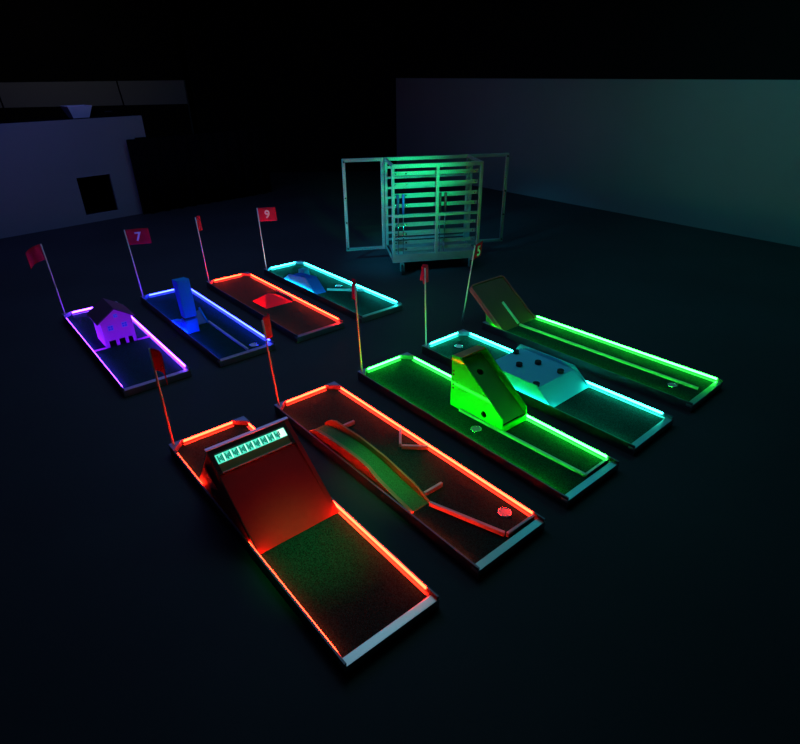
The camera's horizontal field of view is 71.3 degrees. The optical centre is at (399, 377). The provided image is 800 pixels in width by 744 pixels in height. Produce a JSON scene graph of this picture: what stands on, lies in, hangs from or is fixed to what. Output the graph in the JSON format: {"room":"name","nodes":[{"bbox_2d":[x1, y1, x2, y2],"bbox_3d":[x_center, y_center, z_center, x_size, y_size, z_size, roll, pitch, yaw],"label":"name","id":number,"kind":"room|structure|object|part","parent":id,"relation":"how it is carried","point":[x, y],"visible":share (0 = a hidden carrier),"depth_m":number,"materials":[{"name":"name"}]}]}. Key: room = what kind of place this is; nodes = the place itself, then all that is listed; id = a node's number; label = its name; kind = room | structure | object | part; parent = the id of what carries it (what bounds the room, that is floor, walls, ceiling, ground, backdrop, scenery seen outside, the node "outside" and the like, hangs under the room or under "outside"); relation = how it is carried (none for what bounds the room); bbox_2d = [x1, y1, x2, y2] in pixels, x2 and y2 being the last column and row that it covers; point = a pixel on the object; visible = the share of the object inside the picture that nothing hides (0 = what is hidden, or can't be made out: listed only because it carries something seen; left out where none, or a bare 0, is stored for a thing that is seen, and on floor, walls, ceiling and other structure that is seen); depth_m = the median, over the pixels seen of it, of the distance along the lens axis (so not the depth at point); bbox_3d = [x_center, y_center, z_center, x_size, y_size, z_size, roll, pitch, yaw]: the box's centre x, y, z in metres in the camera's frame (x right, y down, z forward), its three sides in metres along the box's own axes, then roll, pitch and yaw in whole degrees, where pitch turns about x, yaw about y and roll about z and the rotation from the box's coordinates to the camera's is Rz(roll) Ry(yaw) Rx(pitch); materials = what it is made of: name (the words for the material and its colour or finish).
{"room":"games hall","nodes":[
{"label":"games hall","id":0,"kind":"room"},
{"bbox_2d":[0,80,193,133],"bbox_3d":[-6.675,-4.081,9.331,6.138,1.519,0.072,-7,30,-12],"label":"ceiling beam","id":1,"kind":"structure","parent":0,"point":[94,93],"depth_m":9.34,"materials":[{"name":"grey"}]},
{"bbox_2d":[0,0,184,81],"bbox_3d":[-6.689,-5.493,8.553,6.138,1.705,0.072,-7,30,-12],"label":"wall","id":2,"kind":"structure","parent":1,"relation":"attached to","point":[41,40],"depth_m":9.00,"materials":[{"name":"black paint"}]},
{"bbox_2d":[0,104,192,138],"bbox_3d":[-6.673,-3.897,9.376,6.126,1.153,0.024,-7,30,-12],"label":"trim","id":3,"kind":"structure","parent":1,"relation":"attached to","point":[161,120],"depth_m":9.67,"materials":[{"name":"black paint"}]},
{"bbox_2d":[177,0,396,172],"bbox_3d":[-1.802,-5.244,9.587,3.596,3.224,0.074,-1,29,-1],"label":"wall","id":4,"kind":"structure","parent":0,"point":[319,76],"depth_m":9.57,"materials":[{"name":"black paint"}]},
{"bbox_2d":[0,171,799,743],"bbox_3d":[0.606,-1.393,5.961,21.080,0.062,20.460,-1,29,0],"label":"floor","id":5,"kind":"structure","parent":0,"point":[661,605],"depth_m":2.33,"materials":[{"name":"concrete"}]},
{"bbox_2d":[0,114,145,238],"bbox_3d":[-5.060,-2.034,5.954,0.620,1.166,4.712,23,37,36],"label":"wall","id":6,"kind":"structure","parent":5,"relation":"on","point":[55,172],"depth_m":6.60,"materials":[{"name":"paint"}]},
{"bbox_2d":[0,98,14,122],"bbox_3d":[-4.396,-3.073,6.168,0.112,0.447,0.112,23,37,36],"label":"microphone stand","id":7,"kind":"object","parent":6,"relation":"on","point":[8,121],"visible":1,"depth_m":6.22,"materials":[{"name":"black"}]},
{"bbox_2d":[0,114,135,123],"bbox_3d":[-5.079,-2.534,5.693,0.583,0.025,4.712,23,37,36],"label":"countertop","id":8,"kind":"structure","parent":6,"relation":"on","point":[61,118],"depth_m":6.63,"materials":[{"name":"white paint"}]},
{"bbox_2d":[60,105,91,117],"bbox_3d":[-3.933,-3.250,6.806,0.228,0.133,0.285,23,37,36],"label":"bin","id":9,"kind":"object","parent":6,"relation":"on","point":[72,111],"visible":1,"depth_m":6.75,"materials":[{"name":"white plastic"}]},
{"bbox_2d":[114,76,131,115],"bbox_3d":[-3.469,-3.526,6.974,0.112,0.447,0.112,23,37,36],"label":"microphone stand","id":10,"kind":"object","parent":6,"relation":"on","point":[126,114],"visible":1,"depth_m":6.98,"materials":[{"name":"black"}]},
{"bbox_2d":[62,301,191,396],"bbox_3d":[-1.907,-0.247,3.801,0.395,0.059,1.490,-22,36,-34],"label":"lane","id":11,"kind":"object","parent":5,"relation":"on","point":[128,366],"visible":0.8,"depth_m":3.58,"materials":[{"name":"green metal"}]},
{"bbox_2d":[25,244,65,313],"bbox_3d":[-2.567,-0.698,4.034,0.058,0.519,0.120,25,38,38],"label":"flag","id":12,"kind":"object","parent":11,"relation":"on","point":[35,254],"visible":1,"depth_m":3.96,"materials":[{"name":"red fabric"}]},
{"bbox_2d":[87,298,149,351],"bbox_3d":[-1.947,-0.386,3.778,0.362,0.261,0.252,-22,36,-34],"label":"house","id":13,"kind":"object","parent":11,"relation":"on","point":[112,320],"visible":1,"depth_m":3.70,"materials":[{"name":"purple paint"}]},
{"bbox_2d":[126,128,271,213],"bbox_3d":[-2.672,-2.913,7.755,0.094,0.900,2.058,23,37,36],"label":"curtain","id":14,"kind":"object","parent":5,"relation":"on","point":[176,171],"visible":1,"depth_m":7.66,"materials":[{"name":"black fabric"}]},
{"bbox_2d":[140,288,275,366],"bbox_3d":[-1.463,-0.425,4.117,0.395,0.059,1.490,-23,36,-34],"label":"lane","id":15,"kind":"object","parent":5,"relation":"on","point":[225,339],"visible":0.92,"depth_m":3.92,"materials":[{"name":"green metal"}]},
{"bbox_2d":[124,228,151,295],"bbox_3d":[-2.020,-0.908,4.399,0.181,0.525,0.053,-10,30,-17],"label":"flag","id":16,"kind":"object","parent":15,"relation":"on","point":[140,235],"visible":1,"depth_m":4.32,"materials":[{"name":"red fabric"}]},
{"bbox_2d":[172,277,207,333],"bbox_3d":[-1.515,-0.560,3.966,0.199,0.377,0.326,-23,36,-34],"label":"tower","id":17,"kind":"object","parent":15,"relation":"on","point":[190,321],"visible":0.98,"depth_m":3.85,"materials":[{"name":"blue paint"}]},
{"bbox_3d":[-1.196,-0.299,3.862,0.011,0.015,0.620,-23,36,-34],"label":"divider rail","id":18,"kind":"part","parent":15,"relation":"part of","materials":[{"name":"white"}]},
{"bbox_2d":[206,272,343,342],"bbox_3d":[-1.035,-0.598,4.421,0.395,0.059,1.490,-23,36,-34],"label":"lane","id":19,"kind":"object","parent":5,"relation":"on","point":[299,320],"visible":0.96,"depth_m":4.28,"materials":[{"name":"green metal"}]},
{"bbox_2d":[195,215,208,281],"bbox_3d":[-1.674,-1.105,4.743,0.034,0.531,0.194,-6,29,-10],"label":"flag","id":20,"kind":"object","parent":19,"relation":"on","point":[197,218],"visible":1,"depth_m":4.66,"materials":[{"name":"red fabric"}]},
{"bbox_2d":[253,293,292,308],"bbox_3d":[-1.012,-0.630,4.426,0.242,0.047,0.226,-23,36,-34],"label":"pyramid","id":21,"kind":"object","parent":19,"relation":"on","point":[268,300],"visible":1,"depth_m":4.41,"materials":[{"name":"red paint"}]},
{"bbox_2d":[275,289,293,300],"bbox_3d":[-0.938,-0.677,4.540,0.010,0.019,0.285,-23,36,-34],"label":"bar","id":22,"kind":"object","parent":19,"relation":"on","point":[278,291],"visible":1,"depth_m":4.52,"materials":[{"name":"red"}]},
{"bbox_2d":[169,416,438,675],"bbox_3d":[-0.492,0.558,2.315,0.395,0.059,1.490,-22,36,-34],"label":"lane","id":23,"kind":"object","parent":5,"relation":"on","point":[351,592],"visible":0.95,"depth_m":2.00,"materials":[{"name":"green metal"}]},
{"bbox_2d":[148,348,174,444],"bbox_3d":[-1.062,0.104,2.562,0.112,0.508,0.032,19,34,32],"label":"flag","id":24,"kind":"object","parent":23,"relation":"on","point":[155,355],"visible":1,"depth_m":2.50,"materials":[{"name":"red fabric"}]},
{"bbox_3d":[-1.073,0.324,2.693,0.065,0.003,0.065,-22,36,-34],"label":"corner plate","id":25,"kind":"part","parent":23,"relation":"part of","materials":[{"name":"blue"}]},
{"bbox_3d":[-0.821,0.221,2.875,0.065,0.003,0.065,-22,36,-34],"label":"corner plate","id":26,"kind":"part","parent":23,"relation":"part of","materials":[{"name":"blue"}]},
{"bbox_2d":[200,416,338,553],"bbox_3d":[-0.576,0.384,2.333,0.371,0.283,0.574,-22,36,-34],"label":"ramp","id":27,"kind":"object","parent":23,"relation":"on","point":[263,478],"visible":1,"depth_m":2.26,"materials":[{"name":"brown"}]},
{"bbox_3d":[-0.723,0.443,2.253,0.005,0.259,0.537,-22,36,-34],"label":"panel","id":28,"kind":"part","parent":27,"relation":"part of","materials":[{"name":"red"}]},
{"bbox_3d":[-0.611,0.288,2.310,0.346,0.081,0.099,-22,36,-34],"label":"header frame","id":29,"kind":"part","parent":27,"relation":"part of","materials":[{"name":"grey"}]},
{"bbox_2d":[264,260,401,322],"bbox_3d":[-0.613,-0.763,4.714,0.395,0.059,1.490,-23,36,-34],"label":"lane","id":30,"kind":"object","parent":5,"relation":"on","point":[371,305],"visible":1,"depth_m":4.54,"materials":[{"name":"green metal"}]},
{"bbox_2d":[256,207,276,268],"bbox_3d":[-1.163,-1.246,4.984,0.166,0.537,0.044,-7,29,-11],"label":"flag","id":31,"kind":"object","parent":30,"relation":"on","point":[265,213],"visible":1,"depth_m":4.90,"materials":[{"name":"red fabric"}]},
{"bbox_2d":[284,268,325,293],"bbox_3d":[-0.802,-0.847,4.746,0.161,0.114,0.521,-23,36,-34],"label":"bridge","id":32,"kind":"object","parent":30,"relation":"on","point":[303,278],"visible":0.9,"depth_m":4.64,"materials":[{"name":"blue paint"}]},
{"bbox_2d":[327,288,363,290],"bbox_3d":[-0.451,-0.732,4.629,0.314,0.019,0.010,2,29,5],"label":"bar","id":33,"kind":"object","parent":30,"relation":"on","point":[328,289],"visible":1,"depth_m":4.63,"materials":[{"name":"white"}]},
{"bbox_2d":[274,381,544,578],"bbox_3d":[-0.048,0.378,2.634,0.395,0.059,1.490,-23,36,-34],"label":"lane","id":34,"kind":"object","parent":5,"relation":"on","point":[474,548],"visible":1,"depth_m":2.45,"materials":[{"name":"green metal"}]},
{"bbox_2d":[261,313,279,404],"bbox_3d":[-0.678,-0.100,2.948,0.038,0.487,0.147,-4,29,-7],"label":"flag","id":35,"kind":"object","parent":34,"relation":"on","point":[267,329],"visible":1,"depth_m":2.87,"materials":[{"name":"red fabric"}]},
{"bbox_3d":[-0.633,0.146,3.007,0.065,0.003,0.065,-23,36,-34],"label":"corner plate","id":36,"kind":"part","parent":34,"relation":"part of","materials":[{"name":"blue"}]},
{"bbox_3d":[-0.384,0.043,3.191,0.065,0.003,0.065,-23,36,-34],"label":"corner plate","id":37,"kind":"part","parent":34,"relation":"part of","materials":[{"name":"blue"}]},
{"bbox_2d":[343,420,354,426],"bbox_3d":[-0.276,0.243,2.855,0.099,0.021,0.012,-22,35,-33],"label":"bar","id":38,"kind":"object","parent":34,"relation":"on","point":[348,424],"visible":0.51,"depth_m":2.86,"materials":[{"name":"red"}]},
{"bbox_2d":[309,420,429,513],"bbox_3d":[-0.169,0.364,2.569,0.113,0.083,0.790,-23,36,-34],"label":"ramp","id":39,"kind":"object","parent":34,"relation":"on","point":[354,449],"visible":0.97,"depth_m":2.51,"materials":[{"name":"green carpet"}]},
{"bbox_2d":[399,428,401,446],"bbox_3d":[0.002,0.293,2.760,0.012,0.021,0.138,0,29,1],"label":"bar","id":40,"kind":"object","parent":34,"relation":"on","point":[400,429],"visible":1,"depth_m":2.74,"materials":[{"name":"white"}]},
{"bbox_2d":[401,444,427,449],"bbox_3d":[0.071,0.333,2.686,0.128,0.021,0.012,1,29,3],"label":"bar","id":41,"kind":"object","parent":34,"relation":"on","point":[403,446],"visible":1,"depth_m":2.68,"materials":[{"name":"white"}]},
{"bbox_2d":[424,482,442,495],"bbox_3d":[0.144,0.481,2.416,0.104,0.021,0.012,-23,36,-34],"label":"bar","id":42,"kind":"object","parent":34,"relation":"on","point":[440,484],"visible":0.88,"depth_m":2.41,"materials":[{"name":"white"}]},
{"bbox_2d":[429,501,504,536],"bbox_3d":[0.266,0.567,2.257,0.335,0.021,0.012,17,33,28],"label":"bar","id":43,"kind":"object","parent":34,"relation":"on","point":[461,516],"visible":1,"depth_m":2.25,"materials":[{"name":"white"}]},
{"bbox_3d":[0.430,0.554,2.300,0.049,0.002,0.049,-18,33,-29],"label":"cup lid","id":44,"kind":"part","parent":34,"relation":"part of","materials":[{"name":"red plastic"}]},
{"bbox_2d":[506,514,534,536],"bbox_3d":[0.479,0.587,2.217,0.159,0.021,0.012,-22,35,-33],"label":"bar","id":45,"kind":"object","parent":34,"relation":"on","point":[529,519],"visible":1,"depth_m":2.21,"materials":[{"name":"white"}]},
{"bbox_2d":[341,153,508,274],"bbox_3d":[0.302,-1.503,5.121,1.574,0.946,0.570,-6,29,-10],"label":"storage rack","id":46,"kind":"object","parent":5,"relation":"on","point":[458,247],"visible":0.98,"depth_m":5.07,"materials":[{"name":"metal"}]},
{"bbox_3d":[-0.127,-1.627,5.236,0.026,0.831,0.026,-6,29,-10],"label":"post","id":47,"kind":"part","parent":46,"relation":"part of","materials":[{"name":"metal"}]},
{"bbox_3d":[-0.089,-1.174,5.234,0.022,0.031,0.422,-5,29,-7],"label":"rail","id":48,"kind":"part","parent":46,"relation":"part of","materials":[{"name":"metal"}]},
{"bbox_3d":[-0.096,-1.874,4.848,0.022,0.022,0.422,-5,29,-7],"label":"rail","id":49,"kind":"part","parent":46,"relation":"part of","materials":[{"name":"metal"}]},
{"bbox_3d":[-0.058,-1.415,4.849,0.026,0.831,0.026,-6,29,-10],"label":"post","id":50,"kind":"part","parent":46,"relation":"part of","materials":[{"name":"metal"}]},
{"bbox_2d":[397,194,398,253],"bbox_3d":[-0.019,-1.340,4.937,0.030,0.546,0.024,-6,29,-10],"label":"putter","id":51,"kind":"object","parent":46,"relation":"on","point":[397,194],"visible":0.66,"depth_m":4.87,"materials":[{"name":"silver metal"}]},
{"bbox_2d":[402,194,404,253],"bbox_3d":[0.027,-1.345,4.945,0.037,0.546,0.023,-6,29,-10],"label":"putter","id":52,"kind":"object","parent":46,"relation":"on","point":[403,195],"visible":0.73,"depth_m":4.87,"materials":[{"name":"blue metal"}]},
{"bbox_3d":[0.252,-2.019,5.108,0.754,0.028,0.025,-6,29,-10],"label":"rail","id":53,"kind":"part","parent":46,"relation":"part of","materials":[{"name":"metal"}]},
{"bbox_2d":[386,241,470,253],"bbox_3d":[0.284,-1.222,5.293,0.769,0.009,0.409,-6,29,-10],"label":"tray","id":54,"kind":"object","parent":46,"relation":"on","point":[389,247],"depth_m":5.36,"materials":[{"name":"metal"}]},
{"bbox_3d":[0.328,-1.116,5.100,0.806,0.071,0.030,-6,29,-10],"label":"rail","id":55,"kind":"part","parent":46,"relation":"part of","materials":[{"name":"metal"}]},
{"bbox_3d":[0.324,-1.444,4.921,0.754,0.022,0.025,-6,29,-10],"label":"rail","id":56,"kind":"part","parent":46,"relation":"part of","materials":[{"name":"metal"}]},
{"bbox_3d":[0.325,-1.453,4.912,0.026,0.831,0.026,-6,29,-10],"label":"post","id":57,"kind":"part","parent":46,"relation":"part of","materials":[{"name":"metal"}]},
{"bbox_3d":[0.321,-1.805,4.722,0.754,0.031,0.027,-6,29,-10],"label":"rail","id":58,"kind":"part","parent":46,"relation":"part of","materials":[{"name":"metal"}]},
{"bbox_2d":[438,192,441,250],"bbox_3d":[0.352,-1.378,5.000,0.030,0.546,0.024,-6,29,-10],"label":"putter","id":59,"kind":"object","parent":46,"relation":"on","point":[440,193],"visible":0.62,"depth_m":4.93,"materials":[{"name":"silver metal"}]},
{"bbox_2d":[443,192,446,250],"bbox_3d":[0.398,-1.383,5.008,0.037,0.546,0.023,-6,29,-10],"label":"putter","id":60,"kind":"object","parent":46,"relation":"on","point":[445,195],"visible":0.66,"depth_m":4.93,"materials":[{"name":"silver metal"}]},
{"bbox_3d":[0.637,-1.707,5.367,0.026,0.831,0.026,-6,29,-10],"label":"post","id":61,"kind":"part","parent":46,"relation":"part of","materials":[{"name":"metal"}]},
{"bbox_3d":[0.668,-1.953,4.979,0.022,0.022,0.422,-5,29,-7],"label":"rail","id":62,"kind":"part","parent":46,"relation":"part of","materials":[{"name":"metal"}]},
{"bbox_3d":[0.707,-1.494,4.980,0.026,0.831,0.026,-6,29,-10],"label":"post","id":63,"kind":"part","parent":46,"relation":"part of","materials":[{"name":"metal"}]},
{"bbox_2d":[461,241,482,322],"bbox_3d":[0.517,-0.669,3.959,0.108,0.605,0.094,-24,36,-35],"label":"flag","id":64,"kind":"object","parent":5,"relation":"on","point":[477,250],"visible":1,"depth_m":3.84,"materials":[{"name":"metal"}]},
{"bbox_2d":[358,352,618,507],"bbox_3d":[0.376,0.194,2.960,0.395,0.059,1.490,-22,36,-34],"label":"lane","id":65,"kind":"object","parent":5,"relation":"on","point":[554,463],"visible":0.99,"depth_m":2.76,"materials":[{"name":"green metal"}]},
{"bbox_2d":[352,278,362,371],"bbox_3d":[-0.252,-0.305,3.267,0.028,0.531,0.154,-6,29,-10],"label":"flag","id":66,"kind":"object","parent":65,"relation":"on","point":[354,290],"visible":1,"depth_m":3.20,"materials":[{"name":"red fabric"}]},
{"bbox_3d":[0.042,-0.142,3.517,0.065,0.003,0.065,-22,36,-34],"label":"corner plate","id":67,"kind":"part","parent":65,"relation":"part of","materials":[{"name":"blue"}]},
{"bbox_3d":[0.387,0.259,2.836,0.049,0.002,0.049,8,30,16],"label":"cup lid","id":68,"kind":"part","parent":65,"relation":"part of","materials":[{"name":"grey plastic"}]},
{"bbox_2d":[450,345,526,430],"bbox_3d":[0.465,0.047,2.903,0.197,0.306,0.368,-22,36,-34],"label":"mini golf obstacle","id":69,"kind":"object","parent":65,"relation":"on","point":[478,383],"visible":1,"depth_m":2.90,"materials":[{"name":"paint"}]},
{"bbox_3d":[0.395,0.076,2.852,0.009,0.306,0.368,-22,36,-34],"label":"panel","id":70,"kind":"part","parent":69,"relation":"part of","materials":[{"name":"paint"}]},
{"bbox_3d":[0.537,0.017,2.956,0.009,0.306,0.368,-22,36,-34],"label":"panel","id":71,"kind":"part","parent":69,"relation":"part of","materials":[{"name":"paint"}]},
{"bbox_3d":[0.640,0.276,2.785,0.181,0.015,0.770,-24,37,-36],"label":"divider rail","id":72,"kind":"part","parent":65,"relation":"part of","materials":[{"name":"white"}]},
{"bbox_2d":[422,329,673,455],"bbox_3d":[0.779,0.018,3.272,0.395,0.059,1.490,-23,36,-35],"label":"lane","id":73,"kind":"object","parent":5,"relation":"on","point":[624,423],"visible":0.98,"depth_m":2.97,"materials":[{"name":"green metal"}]},
{"bbox_2d":[420,264,428,345],"bbox_3d":[0.155,-0.469,3.574,0.055,0.515,0.144,-1,29,0],"label":"flag","id":74,"kind":"object","parent":73,"relation":"on","point":[424,277],"visible":1,"depth_m":3.49,"materials":[{"name":"red fabric"}]},
{"bbox_2d":[495,344,588,406],"bbox_3d":[0.762,-0.037,3.265,0.362,0.097,0.570,-23,36,-35],"label":"hill","id":75,"kind":"object","parent":73,"relation":"on","point":[546,378],"visible":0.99,"depth_m":3.19,"materials":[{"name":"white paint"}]},
{"bbox_2d":[482,314,722,411],"bbox_3d":[1.226,-0.169,3.604,0.395,0.059,1.490,-23,36,-35],"label":"lane","id":76,"kind":"object","parent":5,"relation":"on","point":[682,387],"visible":0.88,"depth_m":3.46,"materials":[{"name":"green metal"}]},
{"bbox_2d":[469,275,535,330],"bbox_3d":[0.738,-0.541,4.036,0.362,0.274,0.353,-23,36,-35],"label":"ramp","id":77,"kind":"object","parent":76,"relation":"on","point":[504,309],"visible":0.99,"depth_m":4.02,"materials":[{"name":"red"}]},
{"bbox_3d":[0.662,-0.398,3.917,0.005,0.102,0.170,-23,36,-35],"label":"support panel","id":78,"kind":"part","parent":77,"relation":"part of","materials":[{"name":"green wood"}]},
{"bbox_3d":[0.792,-0.469,3.998,0.011,0.127,0.164,-23,36,-35],"label":"divider rail","id":79,"kind":"part","parent":77,"relation":"part of","materials":[{"name":"white"}]},
{"bbox_3d":[1.270,-0.160,3.565,0.011,0.015,1.246,-24,36,-36],"label":"divider rail","id":80,"kind":"part","parent":76,"relation":"part of","materials":[{"name":"white"}]},
{"bbox_2d":[395,0,799,79],"bbox_3d":[4.174,-3.416,4.589,0.074,1.705,13.485,-22,35,-33],"label":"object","id":81,"kind":"structure","parent":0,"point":[497,39],"depth_m":6.70,"materials":[{"name":"black paint"}]},
{"bbox_2d":[396,78,799,246],"bbox_3d":[4.188,-2.004,5.367,0.074,1.519,13.485,-22,35,-33],"label":"wall","id":82,"kind":"structure","parent":0,"point":[723,156],"depth_m":6.81,"materials":[{"name":"paint"}]}
]}

